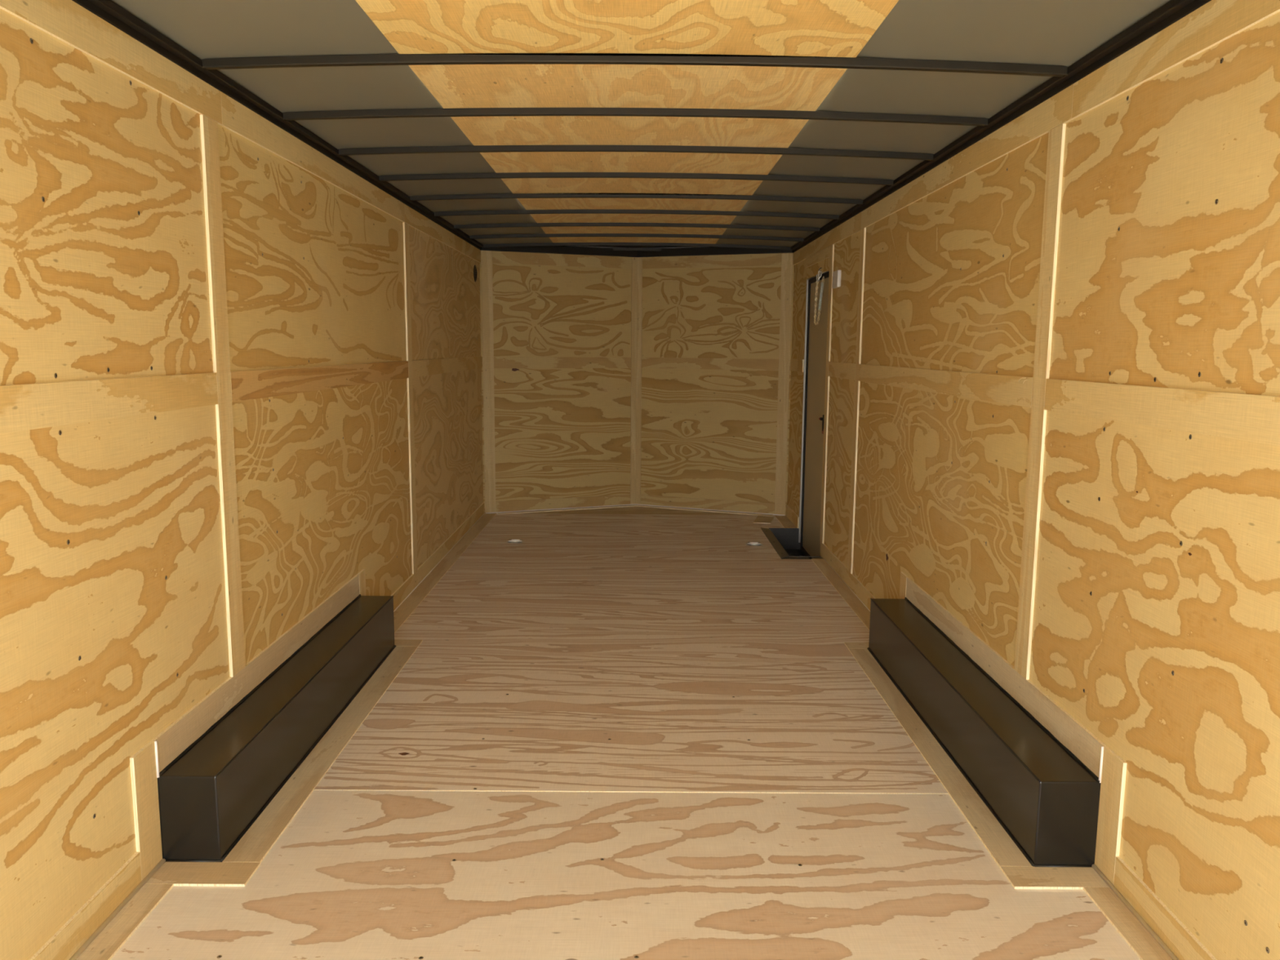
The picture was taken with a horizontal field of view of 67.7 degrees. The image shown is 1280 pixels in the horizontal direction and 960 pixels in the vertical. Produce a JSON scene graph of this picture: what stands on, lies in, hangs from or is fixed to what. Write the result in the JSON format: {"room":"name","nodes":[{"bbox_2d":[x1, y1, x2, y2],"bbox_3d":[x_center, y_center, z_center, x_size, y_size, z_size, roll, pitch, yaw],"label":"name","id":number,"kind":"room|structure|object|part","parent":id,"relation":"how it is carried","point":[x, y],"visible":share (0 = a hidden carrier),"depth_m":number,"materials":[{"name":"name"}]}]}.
{"room":"cargo space","nodes":[
{"label":"cargo space","id":0,"kind":"room"},
{"bbox_2d":[0,8,483,959],"bbox_3d":[-1.248,-0.258,3.981,0.013,2.067,7.165,0,8,0],"label":"wall","id":1,"kind":"structure","parent":0,"point":[113,627],"depth_m":2.44,"materials":[{"name":"brown wood"}]},
{"bbox_2d":[0,373,217,433],"bbox_3d":[-1.230,0.034,0.627,0.009,0.091,4.338,0,8,0],"label":"trim","id":2,"kind":"structure","parent":1,"relation":"attached to","point":[28,406],"depth_m":2.16,"materials":[{"name":"brown wood"}]},
{"bbox_2d":[0,0,222,124],"bbox_3d":[-1.224,-0.779,0.579,0.009,0.093,4.467,0,8,0],"label":"trim","id":3,"kind":"structure","parent":1,"relation":"attached to","point":[68,21],"depth_m":2.23,"materials":[{"name":"brown wood"}]},
{"bbox_2d":[68,858,165,959],"bbox_3d":[-1.231,1.254,0.559,0.011,0.011,3.865,0,8,0],"label":"trim","id":4,"kind":"structure","parent":1,"relation":"attached to","point":[101,927],"depth_m":2.24,"materials":[{"name":"beige wood"}]},
{"bbox_2d":[75,884,173,959],"bbox_3d":[-1.194,1.268,0.509,0.075,0.006,3.762,0,8,0],"label":"trim","id":5,"kind":"structure","parent":1,"relation":"attached to","point":[125,923],"depth_m":2.21,"materials":[{"name":"brown wood"}]},
{"bbox_2d":[129,740,162,879],"bbox_3d":[-1.242,0.837,2.401,0.009,0.335,0.103,0,8,0],"label":"trim","id":6,"kind":"structure","parent":1,"relation":"attached to","point":[143,762],"depth_m":2.39,"materials":[{"name":"brown wood"}]},
{"bbox_2d":[154,740,159,777],"bbox_3d":[-1.235,0.714,2.437,0.007,0.097,0.007,0,8,0],"label":"trim","id":7,"kind":"structure","parent":1,"relation":"attached to","point":[156,741],"depth_m":2.44,"materials":[{"name":"beige wood"}]},
{"bbox_2d":[145,862,260,886],"bbox_3d":[-1.110,1.001,2.423,0.251,0.006,0.101,0,8,0],"label":"trim","id":8,"kind":"structure","parent":1,"relation":"attached to","point":[176,873],"depth_m":2.42,"materials":[{"name":"brown wood"}]},
{"bbox_2d":[200,114,245,676],"bbox_3d":[-1.235,-0.219,2.832,0.009,1.638,0.095,0,8,0],"label":"trim","id":9,"kind":"structure","parent":1,"relation":"attached to","point":[208,126],"depth_m":2.82,"materials":[{"name":"brown wood"}]},
{"bbox_2d":[151,573,359,772],"bbox_3d":[-1.242,0.586,3.324,0.009,0.093,1.792,0,8,0],"label":"trim","id":10,"kind":"structure","parent":1,"relation":"attached to","point":[183,732],"depth_m":2.99,"materials":[{"name":"brown wood"}]},
{"bbox_2d":[220,91,404,222],"bbox_3d":[-1.231,-1.242,3.887,0.009,0.093,2.212,0,8,0],"label":"trim","id":11,"kind":"structure","parent":1,"relation":"attached to","point":[237,117],"depth_m":3.45,"materials":[{"name":"brown wood"}]},
{"bbox_2d":[230,360,408,402],"bbox_3d":[-1.237,-0.435,3.979,0.009,0.091,2.234,0,8,0],"label":"trim","id":12,"kind":"structure","parent":1,"relation":"attached to","point":[255,384],"depth_m":3.53,"materials":[{"name":"brown wood"}]},
{"bbox_2d":[357,568,366,595],"bbox_3d":[-1.245,0.574,4.281,0.009,0.335,0.095,0,8,0],"label":"trim","id":13,"kind":"structure","parent":1,"relation":"attached to","point":[362,573],"depth_m":4.27,"materials":[{"name":"brown wood"}]},
{"bbox_2d":[394,639,422,646],"bbox_3d":[-1.115,0.738,4.304,0.248,0.006,0.098,0,8,0],"label":"trim","id":14,"kind":"structure","parent":1,"relation":"attached to","point":[398,642],"depth_m":4.30,"materials":[{"name":"brown wood"}]},
{"bbox_2d":[403,222,417,573],"bbox_3d":[-1.241,-0.421,5.157,0.009,1.882,0.093,0,8,0],"label":"trim","id":15,"kind":"structure","parent":1,"relation":"attached to","point":[406,226],"depth_m":5.14,"materials":[{"name":"brown wood"}]},
{"bbox_2d":[391,502,484,610],"bbox_3d":[-1.250,0.457,6.001,0.009,0.091,3.341,0,8,0],"label":"baseboard","id":16,"kind":"structure","parent":1,"relation":"attached to","point":[437,556],"depth_m":5.78,"materials":[{"name":"brown wood"}]},
{"bbox_2d":[393,512,484,612],"bbox_3d":[-1.244,0.504,5.956,0.006,0.006,3.423,0,8,0],"label":"trim","id":17,"kind":"structure","parent":1,"relation":"attached to","point":[484,513],"depth_m":5.73,"materials":[{"name":"beige wood"}]},
{"bbox_2d":[404,204,480,262],"bbox_3d":[-1.236,-1.563,6.183,0.009,0.093,2.422,0,8,0],"label":"trim","id":18,"kind":"structure","parent":1,"relation":"attached to","point":[413,218],"depth_m":5.86,"materials":[{"name":"brown wood"}]},
{"bbox_2d":[393,513,496,633],"bbox_3d":[-1.196,0.500,5.998,0.093,0.006,3.319,0,8,0],"label":"trim","id":19,"kind":"structure","parent":1,"relation":"attached to","point":[404,611],"depth_m":5.58,"materials":[{"name":"brown wood"}]},
{"bbox_2d":[412,355,482,377],"bbox_3d":[-1.242,-0.764,6.337,0.009,0.091,2.336,0,8,0],"label":"trim","id":20,"kind":"structure","parent":1,"relation":"attached to","point":[428,366],"depth_m":6.03,"materials":[{"name":"brown wood"}]},
{"bbox_2d":[473,265,476,281],"bbox_3d":[-1.240,-1.557,7.186,0.007,0.124,0.124,0,8,0],"label":"air vent","id":21,"kind":"object","parent":1,"relation":"in","point":[474,267],"visible":1,"depth_m":7.18,"materials":[{"name":"black plastic"}]},
{"bbox_2d":[480,260,636,511],"bbox_3d":[-0.641,-0.783,7.769,1.312,2.067,0.012,-3,9,-22],"label":"wall","id":22,"kind":"structure","parent":0,"point":[560,433],"depth_m":7.77,"materials":[{"name":"brown wood"}]},
{"bbox_2d":[480,250,495,513],"bbox_3d":[-1.198,-0.756,7.545,0.086,2.067,0.009,-3,9,-22],"label":"trim","id":23,"kind":"structure","parent":22,"relation":"attached to","point":[486,255],"depth_m":7.53,"materials":[{"name":"brown wood"}]},
{"bbox_2d":[492,250,631,268],"bbox_3d":[-0.609,-1.761,7.637,1.162,0.093,0.009,-3,9,-22],"label":"trim","id":24,"kind":"structure","parent":22,"relation":"attached to","point":[498,257],"depth_m":7.62,"materials":[{"name":"brown wood"}]},
{"bbox_2d":[493,356,631,368],"bbox_3d":[-0.615,-0.953,7.750,1.162,0.089,0.009,-3,9,-22],"label":"trim","id":25,"kind":"structure","parent":22,"relation":"attached to","point":[499,362],"depth_m":7.73,"materials":[{"name":"brown wood"}]},
{"bbox_2d":[495,494,630,511],"bbox_3d":[-0.624,0.195,7.911,1.162,0.091,0.009,-3,9,-22],"label":"baseboard","id":26,"kind":"structure","parent":22,"relation":"attached to","point":[575,502],"depth_m":7.89,"materials":[{"name":"brown wood"}]},
{"bbox_2d":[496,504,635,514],"bbox_3d":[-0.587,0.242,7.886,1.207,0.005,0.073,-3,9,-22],"label":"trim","id":27,"kind":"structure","parent":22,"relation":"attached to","point":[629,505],"depth_m":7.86,"materials":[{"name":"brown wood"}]},
{"bbox_2d":[630,257,636,504],"bbox_3d":[-0.054,-0.810,7.996,0.044,2.067,0.009,-3,9,-22],"label":"trim","id":28,"kind":"structure","parent":22,"relation":"attached to","point":[633,304],"depth_m":7.99,"materials":[{"name":"brown wood"}]},
{"bbox_2d":[110,505,1140,959],"bbox_3d":[-0.033,0.671,4.920,2.440,0.024,6.530,0,8,0],"label":"floor","id":29,"kind":"structure","parent":0,"point":[353,875],"depth_m":2.85,"materials":[{"name":"brown wood"}]},
{"bbox_2d":[157,594,395,862],"bbox_3d":[-1.166,0.751,3.347,0.164,0.245,1.798,0,8,0],"label":"wheel well","id":30,"kind":"object","parent":29,"relation":"on","point":[210,795],"visible":0.99,"depth_m":2.85,"materials":[{"name":"black paint"}]},
{"bbox_2d":[222,646,417,862],"bbox_3d":[-1.038,0.870,3.365,0.097,0.006,1.796,0,8,0],"label":"trim","id":31,"kind":"structure","parent":29,"relation":"on","point":[254,846],"depth_m":3.02,"materials":[{"name":"brown wood"}]},
{"bbox_2d":[506,538,524,542],"bbox_3d":[-0.858,0.415,6.559,0.124,0.017,0.104,0,8,0],"label":"ring","id":32,"kind":"object","parent":29,"relation":"on","point":[513,540],"visible":1,"depth_m":6.53,"materials":[{"name":"metal"}]},
{"bbox_2d":[744,542,763,546],"bbox_3d":[0.779,0.433,6.524,0.124,0.017,0.104,0,8,0],"label":"ring","id":33,"kind":"object","parent":29,"relation":"on","point":[748,544],"visible":1,"depth_m":6.49,"materials":[{"name":"metal"}]},
{"bbox_2d":[760,527,820,559],"bbox_3d":[1.052,0.513,6.612,0.303,0.175,1.040,0,8,0],"label":"well","id":34,"kind":"object","parent":29,"relation":"attached to","point":[784,541],"visible":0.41,"depth_m":7.11,"materials":[{"name":"metal"}]},
{"bbox_2d":[848,648,1032,867],"bbox_3d":[0.978,0.883,3.377,0.085,0.006,1.804,0,8,0],"label":"trim","id":35,"kind":"structure","parent":29,"relation":"on","point":[1005,852],"depth_m":3.03,"materials":[{"name":"brown wood"}]},
{"bbox_2d":[866,597,1101,866],"bbox_3d":[1.106,0.766,3.359,0.172,0.245,1.808,0,8,0],"label":"wheel well","id":36,"kind":"object","parent":29,"relation":"on","point":[1045,798],"visible":0.98,"depth_m":2.84,"materials":[{"name":"black paint"}]},
{"bbox_2d":[355,0,898,244],"bbox_3d":[-0.036,-1.331,3.785,1.249,0.013,7.254,0,8,0],"label":"ceiling","id":37,"kind":"structure","parent":0,"point":[453,86],"depth_m":2.91,"materials":[{"name":"brown wood"}]},
{"bbox_2d":[568,245,705,248],"bbox_3d":[-0.031,-0.749,7.836,2.720,2.390,0.602,0,8,0],"label":"wall","id":38,"kind":"structure","parent":0,"point":[569,246],"depth_m":7.76,"materials":[{"name":"grey metal"}]},
{"bbox_2d":[480,245,637,257],"bbox_3d":[-0.642,-1.838,7.622,1.366,0.060,0.085,-3,9,-22],"label":"trim","id":39,"kind":"structure","parent":38,"relation":"attached to","point":[568,250],"depth_m":7.61,"materials":[{"name":"black metal"}]},
{"bbox_2d":[485,503,783,515],"bbox_3d":[-0.039,0.241,7.894,2.403,0.008,0.490,0,8,0],"label":"trim","id":40,"kind":"structure","parent":38,"relation":"attached to","point":[633,504],"depth_m":7.87,"materials":[{"name":"beige wood"}]},
{"bbox_2d":[636,247,793,257],"bbox_3d":[0.596,-1.829,7.626,1.366,0.060,0.085,4,9,21],"label":"trim","id":41,"kind":"structure","parent":38,"relation":"attached to","point":[691,251],"depth_m":7.62,"materials":[{"name":"black metal"}]},
{"bbox_2d":[753,515,773,523],"bbox_3d":[0.970,0.309,7.446,0.133,0.005,0.319,2,8,13],"label":"trim","id":42,"kind":"structure","parent":38,"relation":"attached to","point":[759,519],"depth_m":7.43,"materials":[{"name":"brown wood"}]},
{"bbox_2d":[111,0,1170,248],"bbox_3d":[-0.013,-1.226,3.153,2.504,0.071,9.686,0,8,0],"label":"ceiling","id":43,"kind":"structure","parent":0,"point":[1062,33],"depth_m":2.87,"materials":[{"name":"grey metal"}]},
{"bbox_2d":[602,247,663,251],"bbox_3d":[-0.023,-1.875,7.764,0.840,0.026,0.038,0,8,0],"label":"bow","id":44,"kind":"object","parent":43,"relation":"attached to","point":[614,248],"visible":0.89,"depth_m":7.75,"materials":[{"name":"black metal"}]},
{"bbox_2d":[201,53,1067,76],"bbox_3d":[-0.013,-1.147,2.631,2.380,0.048,0.038,0,8,0],"label":"bow","id":45,"kind":"object","parent":43,"relation":"attached to","point":[236,63],"visible":1,"depth_m":2.61,"materials":[{"name":"black metal"}]},
{"bbox_2d":[282,107,988,126],"bbox_3d":[-0.014,-1.230,3.225,2.380,0.048,0.038,0,8,0],"label":"bow","id":46,"kind":"object","parent":43,"relation":"attached to","point":[462,112],"visible":1,"depth_m":3.21,"materials":[{"name":"black metal"}]},
{"bbox_2d":[337,145,933,160],"bbox_3d":[-0.015,-1.313,3.819,2.380,0.048,0.038,0,8,0],"label":"bow","id":47,"kind":"object","parent":43,"relation":"attached to","point":[466,148],"visible":1,"depth_m":3.80,"materials":[{"name":"black metal"}]},
{"bbox_2d":[377,172,893,185],"bbox_3d":[-0.016,-1.396,4.413,2.380,0.048,0.038,0,8,0],"label":"bow","id":48,"kind":"object","parent":43,"relation":"attached to","point":[517,175],"visible":1,"depth_m":4.39,"materials":[{"name":"black metal"}]},
{"bbox_2d":[409,192,862,204],"bbox_3d":[-0.017,-1.479,5.008,2.380,0.048,0.038,0,8,0],"label":"bow","id":49,"kind":"object","parent":43,"relation":"attached to","point":[493,196],"visible":1,"depth_m":4.99,"materials":[{"name":"black metal"}]},
{"bbox_2d":[434,209,839,219],"bbox_3d":[-0.019,-1.562,5.602,2.380,0.048,0.038,0,8,0],"label":"bow","id":50,"kind":"object","parent":43,"relation":"attached to","point":[505,211],"visible":1,"depth_m":5.58,"materials":[{"name":"black metal"}]},
{"bbox_2d":[453,222,820,231],"bbox_3d":[-0.020,-1.645,6.196,2.380,0.048,0.038,0,8,0],"label":"bow","id":51,"kind":"object","parent":43,"relation":"attached to","point":[522,224],"visible":1,"depth_m":6.18,"materials":[{"name":"black metal"}]},
{"bbox_2d":[470,233,804,241],"bbox_3d":[-0.021,-1.727,6.785,2.380,0.048,0.038,0,8,0],"label":"bow","id":52,"kind":"object","parent":43,"relation":"attached to","point":[541,235],"visible":1,"depth_m":6.76,"materials":[{"name":"black metal"}]},
{"bbox_2d":[483,242,791,249],"bbox_3d":[-0.022,-1.809,7.370,2.380,0.048,0.038,0,8,0],"label":"bow","id":53,"kind":"object","parent":43,"relation":"attached to","point":[548,243],"visible":1,"depth_m":7.35,"materials":[{"name":"black metal"}]},
{"bbox_2d":[635,253,794,515],"bbox_3d":[0.581,-0.775,7.778,1.312,2.067,0.012,4,9,21],"label":"wall","id":54,"kind":"structure","parent":0,"point":[706,433],"depth_m":7.77,"materials":[{"name":"brown wood"}]},
{"bbox_2d":[635,257,642,505],"bbox_3d":[-0.009,-0.810,7.996,0.044,2.067,0.009,4,9,21],"label":"trim","id":55,"kind":"structure","parent":54,"relation":"attached to","point":[639,264],"depth_m":7.99,"materials":[{"name":"brown wood"}]},
{"bbox_2d":[640,494,774,514],"bbox_3d":[0.547,0.203,7.914,1.162,0.091,0.009,4,9,21],"label":"baseboard","id":56,"kind":"structure","parent":54,"relation":"attached to","point":[706,504],"depth_m":7.90,"materials":[{"name":"brown wood"}]},
{"bbox_2d":[641,357,778,370],"bbox_3d":[0.556,-0.945,7.754,1.162,0.089,0.009,4,9,21],"label":"trim","id":57,"kind":"structure","parent":54,"relation":"attached to","point":[646,362],"depth_m":7.74,"materials":[{"name":"brown wood"}]},
{"bbox_2d":[642,253,782,268],"bbox_3d":[0.562,-1.753,7.641,1.162,0.093,0.009,4,9,21],"label":"trim","id":58,"kind":"structure","parent":54,"relation":"attached to","point":[773,259],"depth_m":7.63,"materials":[{"name":"brown wood"}]},
{"bbox_2d":[774,253,792,515],"bbox_3d":[1.137,-0.739,7.552,0.086,2.067,0.009,4,9,21],"label":"trim","id":59,"kind":"structure","parent":54,"relation":"attached to","point":[787,258],"depth_m":7.54,"materials":[{"name":"brown wood"}]},
{"bbox_2d":[786,11,1279,959],"bbox_3d":[1.202,-0.241,3.988,0.013,2.067,7.165,0,8,0],"label":"wall","id":60,"kind":"structure","parent":0,"point":[1156,620],"depth_m":2.35,"materials":[{"name":"brown wood"}]},
{"bbox_2d":[774,515,796,528],"bbox_3d":[1.125,0.325,7.383,0.090,0.006,0.536,0,8,0],"label":"trim","id":61,"kind":"structure","parent":60,"relation":"attached to","point":[784,520],"depth_m":7.36,"materials":[{"name":"brown wood"}]},
{"bbox_2d":[786,504,799,528],"bbox_3d":[1.178,0.282,7.384,0.009,0.091,0.563,0,8,0],"label":"baseboard","id":62,"kind":"structure","parent":60,"relation":"attached to","point":[791,515],"depth_m":7.35,"materials":[{"name":"brown wood"}]},
{"bbox_2d":[790,358,804,372],"bbox_3d":[1.187,-0.870,7.223,0.009,0.091,0.563,0,8,0],"label":"trim","id":63,"kind":"structure","parent":60,"relation":"attached to","point":[797,365],"depth_m":7.18,"materials":[{"name":"brown wood"}]},
{"bbox_2d":[805,245,830,267],"bbox_3d":[1.194,-1.495,6.410,0.009,0.064,0.866,0,8,0],"label":"trim","id":64,"kind":"structure","parent":60,"relation":"attached to","point":[824,254],"depth_m":6.36,"materials":[{"name":"brown wood"}]},
{"bbox_2d":[813,267,824,324],"bbox_3d":[1.184,-1.213,6.291,0.034,0.375,0.267,0,8,0],"label":"chain","id":65,"kind":"object","parent":60,"relation":"hanging from","point":[818,274],"visible":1,"depth_m":6.29,"materials":[{"name":"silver metal"}]},
{"bbox_2d":[819,244,834,543],"bbox_3d":[1.188,-0.529,6.063,0.009,1.882,0.086,0,8,0],"label":"trim","id":66,"kind":"structure","parent":60,"relation":"attached to","point":[832,246],"depth_m":6.05,"materials":[{"name":"brown wood"}]},
{"bbox_2d":[793,211,862,265],"bbox_3d":[1.195,-1.556,6.265,0.009,0.093,2.272,0,8,0],"label":"trim","id":67,"kind":"structure","parent":60,"relation":"attached to","point":[851,226],"depth_m":5.96,"materials":[{"name":"brown wood"}]},
{"bbox_2d":[831,270,841,288],"bbox_3d":[1.186,-1.212,5.760,0.025,0.100,0.160,0,8,0],"label":"switch box","id":68,"kind":"object","parent":60,"relation":"attached to","point":[836,282],"visible":1,"depth_m":5.71,"materials":[{"name":"white plastic"}]},
{"bbox_2d":[811,559,870,630],"bbox_3d":[1.135,0.626,5.224,0.080,0.006,1.736,0,8,0],"label":"trim","id":69,"kind":"structure","parent":60,"relation":"attached to","point":[855,603],"depth_m":5.26,"materials":[{"name":"brown wood"}]},
{"bbox_2d":[828,361,855,380],"bbox_3d":[1.190,-0.647,5.627,0.009,0.091,0.737,0,8,0],"label":"trim","id":70,"kind":"structure","parent":60,"relation":"attached to","point":[838,370],"depth_m":5.60,"materials":[{"name":"brown wood"}]},
{"bbox_2d":[819,541,875,610],"bbox_3d":[1.183,0.574,5.296,0.009,0.091,1.874,0,8,0],"label":"baseboard","id":71,"kind":"structure","parent":60,"relation":"attached to","point":[855,584],"depth_m":5.43,"materials":[{"name":"brown wood"}]},
{"bbox_2d":[824,559,870,611],"bbox_3d":[1.176,0.631,5.177,0.006,0.006,1.815,0,8,0],"label":"trim","id":72,"kind":"structure","parent":60,"relation":"attached to","point":[824,559],"depth_m":5.38,"materials":[{"name":"beige wood"}]},
{"bbox_2d":[844,642,868,648],"bbox_3d":[1.055,0.752,4.317,0.243,0.006,0.091,0,8,0],"label":"trim","id":73,"kind":"structure","parent":60,"relation":"attached to","point":[849,645],"depth_m":4.32,"materials":[{"name":"brown wood"}]},
{"bbox_2d":[847,227,866,573],"bbox_3d":[1.190,-0.414,5.242,0.009,1.882,0.087,0,8,0],"label":"trim","id":74,"kind":"structure","parent":60,"relation":"attached to","point":[863,232],"depth_m":5.22,"materials":[{"name":"brown wood"}]},
{"bbox_2d":[899,572,908,599],"bbox_3d":[1.185,0.590,4.303,0.009,0.335,0.095,0,8,0],"label":"trim","id":75,"kind":"structure","parent":60,"relation":"attached to","point":[903,576],"depth_m":4.28,"materials":[{"name":"brown wood"}]},
{"bbox_2d":[858,364,1032,407],"bbox_3d":[1.194,-0.424,4.037,0.009,0.091,2.295,0,8,0],"label":"trim","id":76,"kind":"structure","parent":60,"relation":"attached to","point":[1006,389],"depth_m":3.58,"materials":[{"name":"brown wood"}]},
{"bbox_2d":[861,83,1074,229],"bbox_3d":[1.200,-1.224,3.890,0.009,0.093,2.522,0,8,0],"label":"trim","id":77,"kind":"structure","parent":60,"relation":"attached to","point":[1055,111],"depth_m":3.33,"materials":[{"name":"brown wood"}]},
{"bbox_2d":[906,577,1106,777],"bbox_3d":[1.188,0.602,3.341,0.009,0.093,1.804,0,8,0],"label":"trim","id":78,"kind":"structure","parent":60,"relation":"attached to","point":[1086,746],"depth_m":3.00,"materials":[{"name":"brown wood"}]},
{"bbox_2d":[1013,124,1066,679],"bbox_3d":[1.196,-0.205,2.860,0.009,1.638,0.093,0,8,0],"label":"trim","id":79,"kind":"structure","parent":60,"relation":"attached to","point":[1056,136],"depth_m":2.85,"materials":[{"name":"brown wood"}]},
{"bbox_2d":[1000,866,1109,888],"bbox_3d":[1.059,1.016,2.435,0.243,0.006,0.094,0,8,0],"label":"trim","id":80,"kind":"structure","parent":60,"relation":"attached to","point":[1020,877],"depth_m":2.43,"materials":[{"name":"brown wood"}]},
{"bbox_2d":[1098,746,1103,782],"bbox_3d":[1.184,0.731,2.449,0.007,0.097,0.007,0,8,0],"label":"trim","id":81,"kind":"structure","parent":60,"relation":"attached to","point":[1102,747],"depth_m":2.45,"materials":[{"name":"beige wood"}]},
{"bbox_2d":[1094,746,1126,884],"bbox_3d":[1.189,0.854,2.414,0.009,0.335,0.100,0,8,0],"label":"trim","id":82,"kind":"structure","parent":60,"relation":"attached to","point":[1113,767],"depth_m":2.40,"materials":[{"name":"brown wood"}]},
{"bbox_2d":[1083,887,1173,959],"bbox_3d":[1.149,1.284,0.520,0.071,0.006,3.770,0,8,0],"label":"trim","id":83,"kind":"structure","parent":60,"relation":"attached to","point":[1130,928],"depth_m":2.23,"materials":[{"name":"brown wood"}]},
{"bbox_2d":[1091,863,1178,959],"bbox_3d":[1.184,1.271,0.566,0.011,0.011,3.865,0,8,0],"label":"trim","id":84,"kind":"structure","parent":60,"relation":"attached to","point":[1094,866],"depth_m":2.26,"materials":[{"name":"beige wood"}]},
{"bbox_2d":[1044,378,1279,446],"bbox_3d":[1.201,0.050,0.646,0.009,0.091,4.360,0,8,0],"label":"trim","id":85,"kind":"structure","parent":60,"relation":"attached to","point":[1253,418],"depth_m":2.13,"materials":[{"name":"brown wood"}]},
{"bbox_2d":[1071,0,1279,118],"bbox_3d":[1.207,-0.751,0.507,0.009,0.093,4.307,0,8,0],"label":"trim","id":86,"kind":"structure","parent":60,"relation":"attached to","point":[1215,21],"depth_m":2.16,"materials":[{"name":"brown wood"}]},
{"bbox_3d":[1.255,-0.028,3.034,0.088,2.310,9.113,0,8,0],"label":"wall","id":87,"kind":"structure","parent":0,"visible":0},
{"bbox_2d":[798,270,829,559],"bbox_3d":[1.229,-0.392,6.544,0.101,2.060,0.965,0,8,0],"label":"door","id":88,"kind":"structure","parent":87,"relation":"in","point":[815,335],"depth_m":6.68,"materials":[{"name":"black metal"}]},
{"bbox_3d":[1.211,-0.487,6.983,0.042,1.925,0.016,0,8,0],"label":"frame","id":89,"kind":"part","parent":88,"relation":"part of","materials":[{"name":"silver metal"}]},
{"bbox_3d":[1.198,-0.369,6.213,0.031,0.105,0.147,0,8,0],"label":"handle","id":90,"kind":"part","parent":88,"relation":"part of","materials":[{"name":"black metal"}]},
{"bbox_2d":[791,0,1211,252],"bbox_3d":[1.214,-1.149,2.878,0.085,0.038,9.113,0,8,0],"label":"trim","id":91,"kind":"structure","parent":87,"relation":"attached to","point":[1173,11],"depth_m":2.78,"materials":[{"name":"black metal"}]},
{"bbox_3d":[-1.243,0.798,-0.473,0.012,1.208,1.948,0,8,0],"label":"wall","id":92,"kind":"structure","parent":0,"visible":0},
{"bbox_2d":[29,852,142,959],"bbox_3d":[-1.238,1.226,0.503,0.009,0.091,3.762,0,8,0],"label":"baseboard","id":93,"kind":"structure","parent":92,"relation":"attached to","point":[66,941],"depth_m":2.16,"materials":[{"name":"brown wood"}]},
{"bbox_3d":[-1.277,-0.135,3.014,0.048,2.130,9.113,0,8,0],"label":"wall","id":94,"kind":"structure","parent":0,"visible":0},
{"bbox_2d":[71,0,483,249],"bbox_3d":[-1.241,-1.167,2.870,0.085,0.038,9.113,0,8,0],"label":"trim","id":95,"kind":"structure","parent":94,"relation":"attached to","point":[108,11],"depth_m":2.84,"materials":[{"name":"black metal"}]},
{"bbox_3d":[1.209,0.815,-0.465,0.012,1.208,1.948,0,8,0],"label":"wall","id":96,"kind":"structure","parent":0,"visible":0},
{"bbox_2d":[1113,856,1217,959],"bbox_3d":[1.192,1.242,0.514,0.009,0.091,3.768,0,8,0],"label":"baseboard","id":97,"kind":"structure","parent":96,"relation":"attached to","point":[1170,929],"depth_m":2.18,"materials":[{"name":"brown wood"}]}
]}

